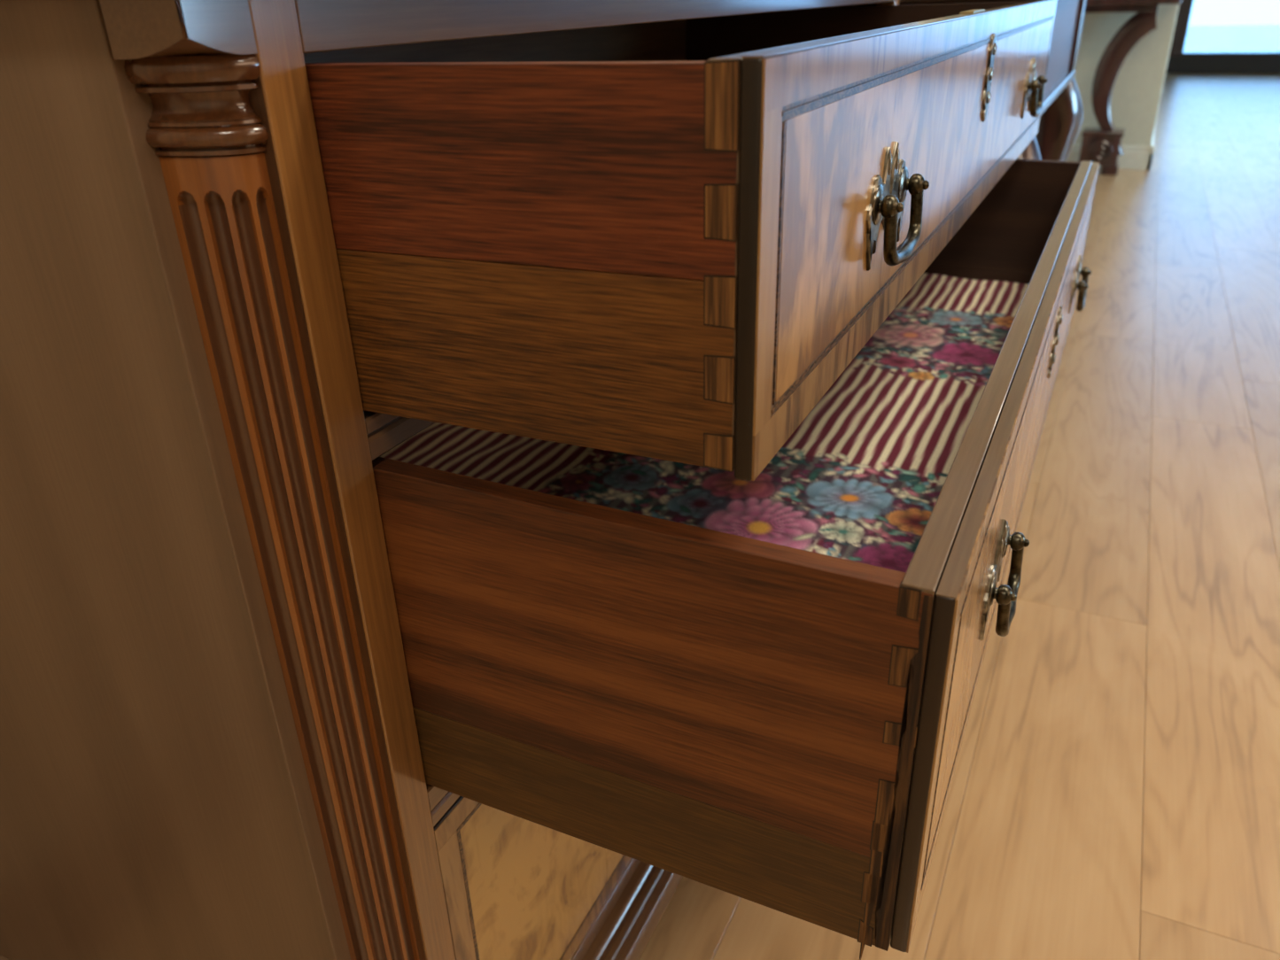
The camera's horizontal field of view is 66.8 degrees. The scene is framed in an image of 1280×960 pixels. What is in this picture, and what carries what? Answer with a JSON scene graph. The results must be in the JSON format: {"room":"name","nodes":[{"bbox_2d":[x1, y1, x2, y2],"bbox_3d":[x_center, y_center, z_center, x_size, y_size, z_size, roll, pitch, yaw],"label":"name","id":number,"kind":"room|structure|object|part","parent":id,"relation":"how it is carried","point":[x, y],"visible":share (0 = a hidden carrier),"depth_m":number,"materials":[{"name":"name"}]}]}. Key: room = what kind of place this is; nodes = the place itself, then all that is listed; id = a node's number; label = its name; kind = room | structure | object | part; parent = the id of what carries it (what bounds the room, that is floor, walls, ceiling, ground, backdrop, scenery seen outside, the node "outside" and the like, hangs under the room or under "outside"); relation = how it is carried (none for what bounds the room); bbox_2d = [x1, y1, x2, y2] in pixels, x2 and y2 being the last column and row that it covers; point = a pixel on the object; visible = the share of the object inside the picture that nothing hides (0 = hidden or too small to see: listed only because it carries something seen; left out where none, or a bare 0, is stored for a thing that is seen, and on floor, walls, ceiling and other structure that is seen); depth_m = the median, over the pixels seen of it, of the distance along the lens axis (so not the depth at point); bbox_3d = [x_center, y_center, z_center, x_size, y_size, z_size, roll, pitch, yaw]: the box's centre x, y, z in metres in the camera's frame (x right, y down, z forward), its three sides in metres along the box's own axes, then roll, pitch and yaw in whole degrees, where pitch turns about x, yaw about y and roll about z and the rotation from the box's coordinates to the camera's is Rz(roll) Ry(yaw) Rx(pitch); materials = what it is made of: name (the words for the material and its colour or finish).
{"room":"bedroom","nodes":[
{"label":"bedroom","id":0,"kind":"room"},
{"bbox_2d":[638,73,1279,959],"bbox_3d":[3.173,-0.786,3.251,4.720,0.060,13.950,11,29,23],"label":"floor","id":1,"kind":"structure","parent":0,"point":[1114,794],"depth_m":1.33,"materials":[{"name":"brown wood"}]},
{"bbox_2d":[0,0,1099,959],"bbox_3d":[-0.022,-0.082,1.039,0.864,0.840,1.246,11,29,23],"label":"dresser","id":2,"kind":"object","parent":1,"relation":"on","point":[274,686],"visible":0.95,"depth_m":0.45,"materials":[{"name":"brown wood"}]},
{"bbox_3d":[-0.385,0.471,0.763,0.598,0.032,0.032,11,29,23],"label":"plinth moulding","id":3,"kind":"part","parent":2,"relation":"part of","materials":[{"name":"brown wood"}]},
{"bbox_3d":[-0.418,0.109,0.625,0.524,0.743,0.018,11,29,23],"label":"panel","id":4,"kind":"part","parent":2,"relation":"part of","materials":[{"name":"brown wood"}]},
{"bbox_3d":[-0.158,0.145,0.536,0.052,0.743,0.032,11,29,23],"label":"corner post","id":5,"kind":"part","parent":2,"relation":"part of","materials":[{"name":"brown wood"}]},
{"bbox_3d":[0.088,-0.243,0.896,0.030,0.022,1.068,11,29,23],"label":"rail","id":6,"kind":"part","parent":2,"relation":"part of","materials":[{"name":"brown wood"}]},
{"bbox_3d":[0.094,-0.030,1.003,0.030,0.029,1.068,11,29,23],"label":"rail","id":7,"kind":"part","parent":2,"relation":"part of","materials":[{"name":"brown wood"}]},
{"bbox_3d":[0.106,0.109,1.068,0.011,0.275,1.068,11,29,23],"label":"panel","id":8,"kind":"part","parent":2,"relation":"part of","materials":[{"name":"brown wood"}]},
{"bbox_3d":[-0.071,0.285,0.728,0.001,0.233,0.179,11,29,23],"label":"veneer panel","id":9,"kind":"part","parent":2,"relation":"part of","materials":[{"name":"brown wood"}]},
{"bbox_3d":[0.086,-0.404,0.814,0.022,0.024,1.068,11,29,23],"label":"rail","id":10,"kind":"part","parent":2,"relation":"part of","materials":[{"name":"brown wood"}]},
{"bbox_3d":[0.106,0.241,1.137,0.022,0.020,1.068,11,29,23],"label":"rail","id":11,"kind":"part","parent":2,"relation":"part of","materials":[{"name":"brown wood"}]},
{"bbox_3d":[0.040,0.179,0.933,0.001,0.233,0.333,11,29,23],"label":"veneer panel","id":12,"kind":"part","parent":2,"relation":"part of","materials":[{"name":"brown wood"}]},
{"bbox_3d":[0.132,0.268,1.137,0.032,0.032,1.246,11,29,23],"label":"plinth moulding","id":13,"kind":"part","parent":2,"relation":"part of","materials":[{"name":"brown wood"}]},
{"bbox_3d":[0.047,-0.332,0.872,0.486,0.150,1.065,11,29,23],"label":"drawer","id":14,"kind":"part","parent":2,"relation":"part of","materials":[{"name":"brown wood"}]},
{"bbox_2d":[379,273,1028,573],"bbox_3d":[0.108,-0.083,0.973,0.503,0.015,1.050,11,29,23],"label":"liner","id":15,"kind":"object","parent":2,"relation":"on","point":[862,477],"visible":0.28,"depth_m":0.84,"materials":[{"name":"fabric"}]},
{"bbox_3d":[0.090,-0.115,0.435,0.001,0.107,0.175,11,29,23],"label":"veneer panel","id":16,"kind":"part","parent":2,"relation":"part of","materials":[{"name":"wood"}]},
{"bbox_3d":[0.321,-0.316,1.426,0.052,0.743,0.032,11,29,23],"label":"corner post","id":17,"kind":"part","parent":2,"relation":"part of","materials":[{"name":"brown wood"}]},
{"bbox_3d":[0.131,-0.146,0.507,0.004,0.057,0.086,11,29,23],"label":"handle plate","id":18,"kind":"part","parent":2,"relation":"part of","materials":[{"name":"gold metal"}]},
{"bbox_3d":[0.123,-0.135,0.478,0.015,0.012,0.012,11,29,23],"label":"handle post","id":19,"kind":"part","parent":2,"relation":"part of","materials":[{"name":"gold metal"}]},
{"bbox_3d":[0.269,-0.289,0.774,0.010,0.154,1.066,11,29,23],"label":"panel","id":20,"kind":"part","parent":2,"relation":"part of","materials":[{"name":"brown wood"}]},
{"bbox_3d":[0.139,-0.133,0.510,0.009,0.036,0.071,11,29,23],"label":"bail handle","id":21,"kind":"part","parent":2,"relation":"part of","materials":[{"name":"gold metal"}]},
{"bbox_3d":[0.150,-0.161,0.529,0.015,0.012,0.012,11,29,23],"label":"handle post","id":22,"kind":"part","parent":2,"relation":"part of","materials":[{"name":"gold metal"}]},
{"bbox_3d":[0.200,-0.221,0.639,0.001,0.107,0.333,11,29,23],"label":"veneer panel","id":23,"kind":"part","parent":2,"relation":"part of","materials":[{"name":"wood"}]},
{"bbox_3d":[0.170,0.085,0.498,0.001,0.151,0.175,11,29,23],"label":"veneer panel","id":24,"kind":"part","parent":2,"relation":"part of","materials":[{"name":"brown wood"}]},
{"bbox_3d":[0.256,-0.360,0.745,0.009,0.002,0.056,11,29,23],"label":"lock plate","id":25,"kind":"part","parent":2,"relation":"part of","materials":[{"name":"gold metal"}]},
{"bbox_3d":[0.107,-0.138,0.945,0.529,0.196,1.073,11,29,23],"label":"drawer","id":26,"kind":"part","parent":2,"relation":"part of","materials":[{"name":"wood"}]},
{"bbox_3d":[0.348,-0.090,0.840,0.010,0.198,1.074,11,29,23],"label":"panel","id":27,"kind":"part","parent":2,"relation":"part of","materials":[{"name":"wood"}]},
{"bbox_3d":[0.210,0.052,0.569,0.004,0.057,0.086,11,29,23],"label":"handle plate","id":28,"kind":"part","parent":2,"relation":"part of","materials":[{"name":"gold metal"}]},
{"bbox_3d":[0.202,0.064,0.539,0.015,0.012,0.012,11,29,23],"label":"handle post","id":29,"kind":"part","parent":2,"relation":"part of","materials":[{"name":"gold metal"}]},
{"bbox_3d":[0.344,-0.359,0.905,0.001,0.107,0.333,11,29,23],"label":"veneer panel","id":30,"kind":"part","parent":2,"relation":"part of","materials":[{"name":"wood"}]},
{"bbox_3d":[0.218,0.066,0.571,0.009,0.036,0.071,11,29,23],"label":"bail handle","id":31,"kind":"part","parent":2,"relation":"part of","materials":[{"name":"gold metal"}]},
{"bbox_3d":[0.229,0.037,0.590,0.015,0.012,0.012,11,29,23],"label":"handle post","id":32,"kind":"part","parent":2,"relation":"part of","materials":[{"name":"gold metal"}]},
{"bbox_3d":[0.280,-0.021,0.703,0.001,0.151,0.337,11,29,23],"label":"veneer panel","id":33,"kind":"part","parent":2,"relation":"part of","materials":[{"name":"brown wood"}]},
{"bbox_3d":[0.419,-0.422,1.040,0.004,0.057,0.086,11,29,23],"label":"handle plate","id":34,"kind":"part","parent":2,"relation":"part of","materials":[{"name":"gold metal"}]},
{"bbox_3d":[0.411,-0.411,1.011,0.015,0.012,0.012,11,29,23],"label":"handle post","id":35,"kind":"part","parent":2,"relation":"part of","materials":[{"name":"gold metal"}]},
{"bbox_3d":[0.427,-0.409,1.043,0.009,0.036,0.071,11,29,23],"label":"bail handle","id":36,"kind":"part","parent":2,"relation":"part of","materials":[{"name":"gold metal"}]},
{"bbox_3d":[0.455,-0.464,1.109,0.001,0.107,0.175,11,29,23],"label":"veneer panel","id":37,"kind":"part","parent":2,"relation":"part of","materials":[{"name":"wood"}]},
{"bbox_3d":[0.439,-0.437,1.062,0.015,0.012,0.012,11,29,23],"label":"handle post","id":38,"kind":"part","parent":2,"relation":"part of","materials":[{"name":"gold metal"}]},
{"bbox_3d":[0.424,-0.161,0.973,0.001,0.151,0.336,11,29,23],"label":"veneer panel","id":39,"kind":"part","parent":2,"relation":"part of","materials":[{"name":"brown wood"}]},
{"bbox_3d":[0.499,-0.227,1.108,0.004,0.057,0.086,11,29,23],"label":"handle plate","id":40,"kind":"part","parent":2,"relation":"part of","materials":[{"name":"gold metal"}]},
{"bbox_3d":[0.534,-0.267,1.178,0.001,0.151,0.175,11,29,23],"label":"veneer panel","id":41,"kind":"part","parent":2,"relation":"part of","materials":[{"name":"wood"}]},
{"bbox_3d":[0.491,-0.216,1.079,0.015,0.012,0.012,11,29,23],"label":"handle post","id":42,"kind":"part","parent":2,"relation":"part of","materials":[{"name":"gold metal"}]},
{"bbox_3d":[0.507,-0.214,1.111,0.009,0.036,0.071,11,29,23],"label":"bail handle","id":43,"kind":"part","parent":2,"relation":"part of","materials":[{"name":"gold metal"}]},
{"bbox_3d":[0.518,-0.242,1.130,0.015,0.012,0.012,11,29,23],"label":"handle post","id":44,"kind":"part","parent":2,"relation":"part of","materials":[{"name":"gold metal"}]},
{"bbox_2d":[899,0,1086,161],"bbox_3d":[0.555,-0.578,2.023,0.585,0.812,1.025,11,29,23],"label":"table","id":45,"kind":"object","parent":1,"relation":"on","point":[1061,116],"visible":0.05,"depth_m":2.09,"materials":[{"name":"brown wood"}]},
{"bbox_3d":[0.571,-0.288,1.595,0.116,0.578,0.112,11,29,23],"label":"leg","id":46,"kind":"part","parent":45,"relation":"part of","materials":[{"name":"brown wood"}]},
{"bbox_3d":[0.776,-0.726,1.824,0.014,0.020,0.946,11,29,23],"label":"moulding","id":47,"kind":"part","parent":45,"relation":"part of","materials":[{"name":"brown wood"}]},
{"bbox_3d":[0.963,-0.666,2.324,0.116,0.578,0.119,11,29,23],"label":"leg","id":48,"kind":"part","parent":45,"relation":"part of","materials":[{"name":"brown wood"}]},
{"bbox_3d":[0.961,-0.986,2.134,0.016,0.159,0.072,11,29,23],"label":"corner moulding","id":49,"kind":"part","parent":45,"relation":"part of","materials":[{"name":"brown wood"}]},
{"bbox_2d":[1078,0,1181,175],"bbox_3d":[1.945,-1.786,4.424,0.792,0.744,0.400,11,29,23],"label":"console table","id":50,"kind":"object","parent":1,"relation":"on","point":[1102,144],"visible":0.39,"depth_m":4.36,"materials":[{"name":"brown wood"}]},
{"bbox_3d":[2.172,-1.796,4.395,0.218,0.632,0.082,11,29,23],"label":"scroll leg","id":51,"kind":"part","parent":50,"relation":"part of","materials":[{"name":"brown wood"}]},
{"bbox_2d":[1073,4,1179,145],"bbox_3d":[3.144,-4.033,6.558,1.092,2.900,5.880,11,29,23],"label":"wall","id":52,"kind":"structure","parent":0,"point":[1138,84],"depth_m":4.49,"materials":[{"name":"beige paint"}]},
{"bbox_2d":[1066,143,1155,170],"bbox_3d":[1.953,-1.607,4.776,1.028,0.108,0.016,11,29,23],"label":"baseboard","id":53,"kind":"structure","parent":52,"relation":"attached to","point":[1134,157],"depth_m":4.60,"materials":[{"name":"white wood"}]},
{"bbox_2d":[1146,127,1155,170],"bbox_3d":[3.677,-2.741,6.931,0.016,0.108,5.896,11,29,23],"label":"trim","id":54,"kind":"structure","parent":52,"relation":"attached to","point":[1152,141],"depth_m":4.58,"materials":[{"name":"white"}]},
{"bbox_3d":[6.634,-4.831,7.936,3.780,2.900,0.100,11,29,23],"label":"wall","id":55,"kind":"structure","parent":0,"visible":0},
{"bbox_2d":[1165,0,1279,73],"bbox_3d":[6.496,-4.811,7.971,3.550,2.720,0.140,11,29,23],"label":"window","id":56,"kind":"structure","parent":55,"relation":"in","point":[1210,36],"depth_m":8.92,"materials":[{"name":"clear glass"}]},
{"bbox_3d":[4.984,-5.160,8.604,0.200,2.580,0.140,11,29,23],"label":"post","id":57,"kind":"part","parent":56,"relation":"part of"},
{"bbox_3d":[5.581,-5.038,8.352,1.120,2.485,0.006,11,29,23],"label":"pane","id":58,"kind":"part","parent":56,"relation":"part of","materials":[{"name":"clear glass"}]}
]}

